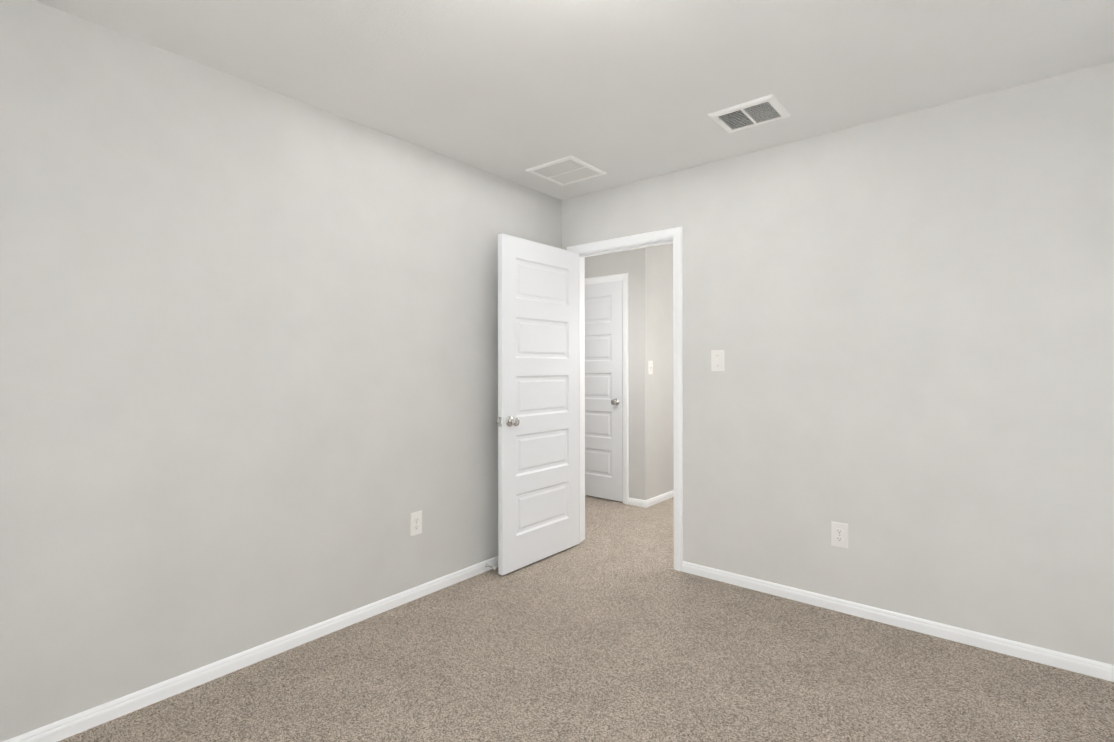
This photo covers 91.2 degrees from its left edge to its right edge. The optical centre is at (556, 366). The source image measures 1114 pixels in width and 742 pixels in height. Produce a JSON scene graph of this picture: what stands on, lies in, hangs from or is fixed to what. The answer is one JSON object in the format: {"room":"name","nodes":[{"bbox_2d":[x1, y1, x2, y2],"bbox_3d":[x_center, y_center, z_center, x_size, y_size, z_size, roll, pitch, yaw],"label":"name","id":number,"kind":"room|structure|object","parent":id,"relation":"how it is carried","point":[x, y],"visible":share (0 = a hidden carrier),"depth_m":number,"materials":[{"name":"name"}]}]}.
{"room":"empty bedroom","nodes":[
{"label":"empty bedroom","id":0,"kind":"room"},
{"bbox_2d":[0,0,673,741],"bbox_3d":[-0.283,0.023,3.614,0.115,2.440,6.865,0,0,39],"label":"wall","id":1,"kind":"structure","parent":0,"point":[248,364],"depth_m":2.19,"materials":[{"name":"paint"}]},
{"bbox_2d":[3,556,497,741],"bbox_3d":[-1.136,1.213,2.449,0.030,0.062,3.750,0,0,39],"label":"baseboard","id":2,"kind":"structure","parent":1,"relation":"attached to","point":[64,728],"depth_m":2.21,"materials":[{"name":"white paint"}]},
{"bbox_2d":[410,511,421,535],"bbox_3d":[-0.756,0.841,2.934,0.008,0.122,0.077,0,0,39],"label":"electrical outlet","id":3,"kind":"object","parent":1,"relation":"attached to","point":[415,523],"visible":1,"depth_m":2.93,"materials":[{"name":"white plastic"}]},
{"bbox_2d":[648,361,652,373],"bbox_3d":[0.844,0.005,4.889,0.019,0.122,0.077,0,0,39],"label":"light switch","id":4,"kind":"object","parent":1,"relation":"attached to","point":[650,367],"visible":1,"depth_m":4.89,"materials":[{"name":"white plastic"}]},
{"bbox_2d":[643,490,673,507],"bbox_3d":[1.349,1.210,5.508,0.013,0.062,1.798,0,0,39],"label":"baseboard","id":5,"kind":"structure","parent":1,"relation":"attached to","point":[651,501],"depth_m":4.98,"materials":[{"name":"white paint"}]},
{"bbox_2d":[34,0,1113,199],"bbox_3d":[0.222,-1.238,3.275,5.900,0.080,7.150,0,0,39],"label":"ceiling","id":6,"kind":"structure","parent":0,"point":[620,92],"depth_m":2.14,"materials":[{"name":"paint"}]},
{"bbox_2d":[526,156,606,185],"bbox_3d":[0.057,-1.192,3.343,0.353,0.011,0.359,0,0,39],"label":"ceiling vent","id":7,"kind":"object","parent":6,"relation":"in","point":[566,170],"visible":1,"depth_m":3.33,"materials":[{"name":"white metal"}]},
{"bbox_2d":[707,94,790,132],"bbox_3d":[0.914,-1.192,2.598,0.303,0.016,0.263,0,0,39],"label":"ceiling vent","id":8,"kind":"object","parent":6,"relation":"in","point":[755,112],"visible":1,"depth_m":2.58,"materials":[{"name":"white metal"}]},
{"bbox_2d":[58,495,1113,741],"bbox_3d":[0.227,1.272,3.273,5.900,0.060,7.150,0,0,39],"label":"floor","id":9,"kind":"structure","parent":0,"point":[614,627],"depth_m":2.19,"materials":[{"name":"carpet"}]},
{"bbox_2d":[585,247,651,499],"bbox_3d":[-0.035,0.024,5.567,2.200,2.440,0.115,0,0,39],"label":"wall","id":10,"kind":"structure","parent":0,"point":[635,265],"depth_m":4.88,"materials":[{"name":"paint"}]},
{"bbox_2d":[585,281,622,501],"bbox_3d":[0.315,0.221,5.231,0.757,2.020,0.161,0,0,39],"label":"hall door","id":11,"kind":"structure","parent":10,"relation":"in","point":[603,391],"depth_m":5.11,"materials":[{"name":"white paint"}]},
{"bbox_2d":[585,273,628,503],"bbox_3d":[0.297,0.197,5.211,0.888,2.092,0.017,0,0,39],"label":"door frame","id":12,"kind":"structure","parent":10,"relation":"attached to","point":[623,277],"depth_m":4.94,"materials":[{"name":"white paint"}]},
{"bbox_2d":[562,62,1113,664],"bbox_3d":[0.542,0.021,3.573,5.615,2.440,0.115,0,0,39],"label":"wall","id":13,"kind":"structure","parent":0,"point":[904,322],"depth_m":2.57,"materials":[{"name":"paint"}]},
{"bbox_2d":[496,233,579,574],"bbox_3d":[-0.098,0.221,3.522,0.161,2.020,0.769,0,0,40],"label":"door","id":14,"kind":"structure","parent":13,"relation":"in","point":[537,420],"depth_m":3.46,"materials":[{"name":"white paint"}]},
{"bbox_2d":[567,227,682,571],"bbox_3d":[0.458,0.196,3.642,0.884,2.092,0.149,0,0,39],"label":"door frame","id":15,"kind":"structure","parent":13,"relation":"attached to","point":[675,234],"depth_m":3.35,"materials":[{"name":"white paint"}]},
{"bbox_2d":[711,350,723,370],"bbox_3d":[0.930,-0.037,3.170,0.077,0.122,0.019,0,0,39],"label":"light switch","id":16,"kind":"object","parent":13,"relation":"attached to","point":[717,360],"visible":1,"depth_m":3.17,"materials":[{"name":"white plastic"}]},
{"bbox_2d":[831,521,847,547],"bbox_3d":[1.433,0.852,2.768,0.077,0.122,0.008,0,0,39],"label":"electrical outlet","id":17,"kind":"object","parent":13,"relation":"attached to","point":[839,534],"visible":1,"depth_m":2.77,"materials":[{"name":"white plastic"}]},
{"bbox_2d":[682,561,1113,681],"bbox_3d":[1.665,1.208,2.576,2.330,0.062,0.013,0,0,39],"label":"baseboard","id":18,"kind":"structure","parent":13,"relation":"attached to","point":[1077,664],"depth_m":2.54,"materials":[{"name":"white paint"}]}
]}

